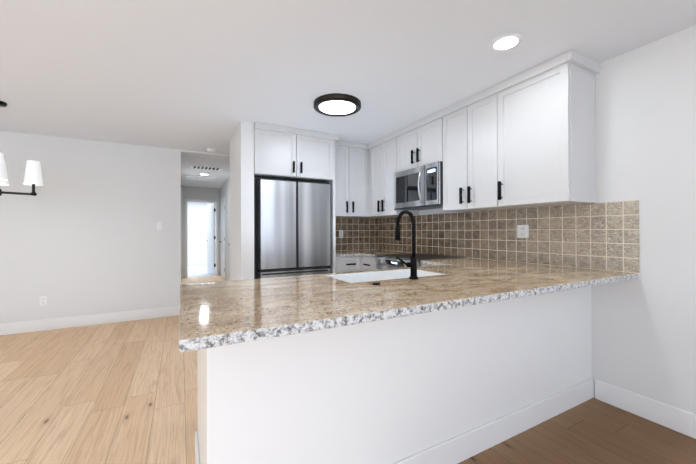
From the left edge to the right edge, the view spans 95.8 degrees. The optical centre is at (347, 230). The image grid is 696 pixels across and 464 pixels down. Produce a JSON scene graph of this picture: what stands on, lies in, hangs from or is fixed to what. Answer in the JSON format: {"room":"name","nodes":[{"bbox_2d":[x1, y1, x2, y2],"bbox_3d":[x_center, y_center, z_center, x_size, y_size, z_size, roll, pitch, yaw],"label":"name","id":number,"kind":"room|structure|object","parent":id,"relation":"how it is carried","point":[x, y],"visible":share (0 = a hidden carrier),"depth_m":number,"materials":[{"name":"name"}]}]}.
{"room":"kitchen","nodes":[
{"label":"kitchen","id":0,"kind":"room"},
{"bbox_2d":[0,131,229,323],"bbox_3d":[-4.410,0.029,3.679,6.300,2.440,0.120,0,0,-28],"label":"wall","id":1,"kind":"structure","parent":0,"point":[80,234],"depth_m":4.13,"materials":[{"name":"paint"}]},
{"bbox_2d":[39,296,46,305],"bbox_3d":[-3.803,0.878,3.925,0.070,0.115,0.010,0,0,-28],"label":"outlet","id":2,"kind":"object","parent":1,"relation":"attached to","point":[42,300],"visible":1,"depth_m":3.92,"materials":[{"name":"white plastic"}]},
{"bbox_2d":[0,306,178,335],"bbox_3d":[-4.788,1.180,3.398,5.304,0.140,0.014,0,0,-28],"label":"baseboard","id":3,"kind":"structure","parent":1,"relation":"attached to","point":[113,317],"depth_m":4.11,"materials":[{"name":"white wood"}]},
{"bbox_2d":[157,222,162,229],"bbox_3d":[-2.701,-0.065,4.512,0.070,0.115,0.015,0,0,-28],"label":"light switch","id":4,"kind":"object","parent":1,"relation":"attached to","point":[159,225],"visible":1,"depth_m":4.51,"materials":[{"name":"white plastic"}]},
{"bbox_2d":[181,186,219,277],"bbox_3d":[-4.110,0.037,8.652,5.500,2.440,0.150,0,0,-28],"label":"wall","id":5,"kind":"structure","parent":0,"point":[200,194],"depth_m":8.69,"materials":[{"name":"paint"}]},
{"bbox_2d":[187,202,215,265],"bbox_3d":[-5.614,0.047,11.478,5.740,2.440,0.120,0,0,-28],"label":"wall","id":6,"kind":"structure","parent":0,"point":[197,233],"depth_m":11.47,"materials":[{"name":"paint"}]},
{"bbox_2d":[219,121,253,280],"bbox_3d":[-2.330,0.028,6.179,0.520,2.440,5.920,0,0,-28],"label":"wall","id":7,"kind":"structure","parent":0,"point":[242,203],"depth_m":3.53,"materials":[{"name":"paint"}]},
{"bbox_2d":[230,140,344,280],"bbox_3d":[-0.578,0.019,4.568,2.100,2.440,0.370,0,0,-28],"label":"wall","id":8,"kind":"structure","parent":0,"point":[230,210],"depth_m":4.18,"materials":[{"name":"paint"}]},
{"bbox_2d":[335,140,366,217],"bbox_3d":[-0.048,-0.698,4.444,0.617,1.009,0.348,0,0,-28],"label":"upper cabinet","id":9,"kind":"object","parent":8,"relation":"attached to","point":[350,157],"depth_m":4.29,"materials":[{"name":"white wood"}]},
{"bbox_2d":[336,217,375,250],"bbox_3d":[0.014,0.051,4.666,0.930,0.485,0.008,0,0,-28],"label":"tile backsplash","id":10,"kind":"structure","parent":8,"relation":"attached to","point":[358,233],"depth_m":4.72,"materials":[{"name":"brown tile"}]},
{"bbox_2d":[339,230,342,237],"bbox_3d":[-0.100,0.053,4.596,0.070,0.115,0.010,0,0,-28],"label":"outlet","id":11,"kind":"object","parent":10,"relation":"attached to","point":[340,233],"visible":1,"depth_m":4.59,"materials":[{"name":"white plastic"}]},
{"bbox_2d":[0,265,695,463],"bbox_3d":[-3.148,1.269,3.655,8.500,0.052,16.000,0,0,-28],"label":"floor","id":12,"kind":"structure","parent":0,"point":[124,392],"depth_m":2.11,"materials":[{"name":"brown wood"}]},
{"bbox_2d":[254,177,330,278],"bbox_3d":[-0.788,0.310,4.075,0.941,1.858,0.742,0,0,-28],"label":"refrigerator","id":13,"kind":"object","parent":12,"relation":"on","point":[292,227],"visible":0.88,"depth_m":3.72,"materials":[{"name":"silver metal"}]},
{"bbox_2d":[254,122,338,272],"bbox_3d":[-0.753,0.019,4.067,1.036,2.439,0.846,0,0,-28],"label":"tall cabinet","id":14,"kind":"object","parent":12,"relation":"on","point":[283,152],"visible":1,"depth_m":3.73,"materials":[{"name":"white wood"}]},
{"bbox_2d":[336,256,363,272],"bbox_3d":[-0.090,0.783,4.232,0.335,0.908,0.672,0,0,-28],"label":"base cabinet","id":15,"kind":"object","parent":12,"relation":"on","point":[353,263],"depth_m":3.97,"materials":[{"name":"white wood"}]},
{"bbox_2d":[180,273,341,292],"bbox_3d":[-0.436,0.307,1.698,0.834,0.035,0.330,0,0,-28],"label":"countertop","id":16,"kind":"structure","parent":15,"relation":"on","point":[205,287],"depth_m":1.73,"materials":[{"name":"beige stone"}]},
{"bbox_2d":[336,250,362,256],"bbox_3d":[-0.113,0.311,4.231,0.296,0.035,0.658,0,0,-28],"label":"countertop","id":17,"kind":"structure","parent":15,"relation":"on","point":[347,253],"depth_m":4.01,"materials":[{"name":"beige stone"}]},
{"bbox_2d":[355,249,409,257],"bbox_3d":[0.386,0.309,4.301,0.647,0.035,1.003,0,0,-28],"label":"countertop","id":18,"kind":"structure","parent":15,"relation":"on","point":[367,253],"depth_m":4.17,"materials":[{"name":"beige stone"}]},
{"bbox_2d":[179,260,637,352],"bbox_3d":[0.506,0.305,1.901,2.688,0.035,1.004,0,0,-28],"label":"countertop","id":19,"kind":"structure","parent":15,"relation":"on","point":[217,314],"depth_m":1.35,"materials":[{"name":"beige stone"}]},
{"bbox_2d":[326,269,444,282],"bbox_3d":[0.251,0.407,2.054,0.716,0.235,0.351,0,0,-28],"label":"sink","id":20,"kind":"object","parent":19,"relation":"in","point":[373,276],"visible":0.12,"depth_m":2.20,"materials":[{"name":"white ceramic"}]},
{"bbox_2d":[372,210,417,284],"bbox_3d":[0.238,0.081,1.845,0.354,0.414,0.256,0,0,-28],"label":"faucet","id":21,"kind":"object","parent":19,"relation":"on","point":[412,264],"visible":1,"depth_m":1.86,"materials":[{"name":"black metal"}]},
{"bbox_2d":[364,256,376,270],"bbox_3d":[0.540,0.780,4.030,0.629,0.908,0.383,0,0,-28],"label":"base cabinet","id":22,"kind":"object","parent":12,"relation":"on","point":[369,262],"depth_m":3.87,"materials":[{"name":"white wood"}]},
{"bbox_2d":[195,286,593,463],"bbox_3d":[0.471,0.777,2.045,2.617,0.909,0.782,0,0,-28],"label":"half wall","id":23,"kind":"structure","parent":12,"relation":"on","point":[454,385],"depth_m":1.51,"materials":[{"name":"white paint"}]},
{"bbox_2d":[374,253,465,269],"bbox_3d":[0.764,0.759,3.502,0.707,0.948,0.756,0,0,-28],"label":"range","id":24,"kind":"object","parent":12,"relation":"on","point":[389,261],"visible":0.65,"depth_m":3.45,"materials":[{"name":"silver metal"}]},
{"bbox_2d":[0,0,695,187],"bbox_3d":[-3.324,-1.234,3.571,8.120,0.080,16.000,0,0,-28],"label":"ceiling","id":25,"kind":"structure","parent":0,"point":[198,75],"depth_m":2.19,"materials":[{"name":"paint"}]},
{"bbox_2d":[0,101,42,195],"bbox_3d":[-3.261,-0.748,2.923,0.477,0.894,0.477,0,0,-1],"label":"chandelier","id":26,"kind":"object","parent":25,"relation":"hanging from","point":[33,176],"visible":1,"depth_m":3.05,"materials":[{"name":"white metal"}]},
{"bbox_2d":[186,175,215,180],"bbox_3d":[-3.326,-1.176,7.109,0.600,0.024,0.550,0,0,-28],"label":"attic access hatch","id":27,"kind":"object","parent":25,"relation":"attached to","point":[199,178],"visible":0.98,"depth_m":7.04,"materials":[{"name":"white paint"}]},
{"bbox_2d":[190,165,221,170],"bbox_3d":[-2.686,-1.185,5.949,0.520,0.014,0.300,0,0,-28],"label":"ceiling vent","id":28,"kind":"object","parent":25,"relation":"in","point":[205,167],"visible":1,"depth_m":5.89,"materials":[{"name":"white metal"}]},
{"bbox_2d":[207,148,215,151],"bbox_3d":[-2.008,-1.179,4.633,0.130,0.034,0.130,0,0,-28],"label":"smoke detector","id":29,"kind":"object","parent":25,"relation":"attached to","point":[211,150],"visible":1,"depth_m":4.58,"materials":[{"name":"white plastic"}]},
{"bbox_2d":[314,93,360,116],"bbox_3d":[-0.101,-1.182,2.986,0.450,0.045,0.450,0,0,-28],"label":"flush ceiling light","id":30,"kind":"object","parent":25,"relation":"attached to","point":[336,104],"visible":1,"depth_m":2.92,"materials":[{"name":"brown metal"}]},
{"bbox_2d":[490,34,522,51],"bbox_3d":[1.019,-1.208,2.030,0.190,0.003,0.190,0,0,-28],"label":"recessed light","id":31,"kind":"object","parent":25,"relation":"in","point":[505,42],"visible":1,"depth_m":2.02,"materials":[{"name":"white"}]},
{"bbox_2d":[420,258,494,264],"bbox_3d":[1.071,0.305,3.012,0.648,0.035,0.395,0,0,-28],"label":"countertop","id":32,"kind":"structure","parent":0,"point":[426,262],"depth_m":3.03,"materials":[{"name":"beige stone"}]},
{"bbox_2d":[419,25,695,414],"bbox_3d":[2.201,0.006,1.708,0.120,2.440,7.530,0,0,-28],"label":"wall","id":33,"kind":"structure","parent":0,"point":[644,333],"depth_m":2.03,"materials":[{"name":"paint"}]},
{"bbox_2d":[367,132,418,217],"bbox_3d":[0.608,-0.700,4.196,0.349,1.009,0.604,0,0,-28],"label":"upper cabinet","id":34,"kind":"object","parent":33,"relation":"attached to","point":[381,152],"depth_m":4.12,"materials":[{"name":"white wood"}]},
{"bbox_2d":[395,111,438,172],"bbox_3d":[0.928,-0.955,3.594,0.349,0.504,0.760,0,0,-28],"label":"upper cabinet","id":35,"kind":"object","parent":33,"relation":"attached to","point":[416,145],"depth_m":3.48,"materials":[{"name":"white wood"}]},
{"bbox_2d":[394,161,442,209],"bbox_3d":[0.878,-0.474,3.567,0.464,0.449,0.754,0,0,-28],"label":"microwave","id":36,"kind":"object","parent":35,"relation":"attached to","point":[419,188],"visible":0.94,"depth_m":3.41,"materials":[{"name":"silver metal"}]},
{"bbox_2d":[439,90,486,211],"bbox_3d":[1.266,-0.704,2.958,0.349,1.009,0.680,0,0,-28],"label":"upper cabinet","id":37,"kind":"object","parent":33,"relation":"attached to","point":[463,124],"depth_m":2.92,"materials":[{"name":"white wood"}]},
{"bbox_2d":[376,200,638,272],"bbox_3d":[1.179,0.046,3.489,0.008,0.485,3.183,0,0,-28],"label":"tile backsplash","id":38,"kind":"structure","parent":33,"relation":"attached to","point":[601,236],"depth_m":2.68,"materials":[{"name":"brown tile"}]},
{"bbox_2d":[517,225,528,237],"bbox_3d":[1.545,0.008,2.781,0.010,0.115,0.105,0,0,-28],"label":"outlet","id":39,"kind":"object","parent":38,"relation":"attached to","point":[522,231],"visible":1,"depth_m":2.78,"materials":[{"name":"white plastic"}]},
{"bbox_2d":[487,50,598,209],"bbox_3d":[1.516,-0.706,2.489,0.349,1.009,0.608,0,0,-28],"label":"upper cabinet","id":40,"kind":"object","parent":33,"relation":"attached to","point":[526,139],"depth_m":2.30,"materials":[{"name":"white wood"}]},
{"bbox_2d":[595,379,695,438],"bbox_3d":[2.861,1.151,0.329,0.014,0.140,4.480,0,0,-28],"label":"baseboard","id":41,"kind":"structure","parent":33,"relation":"attached to","point":[671,417],"depth_m":2.04,"materials":[{"name":"white wood"}]}
]}

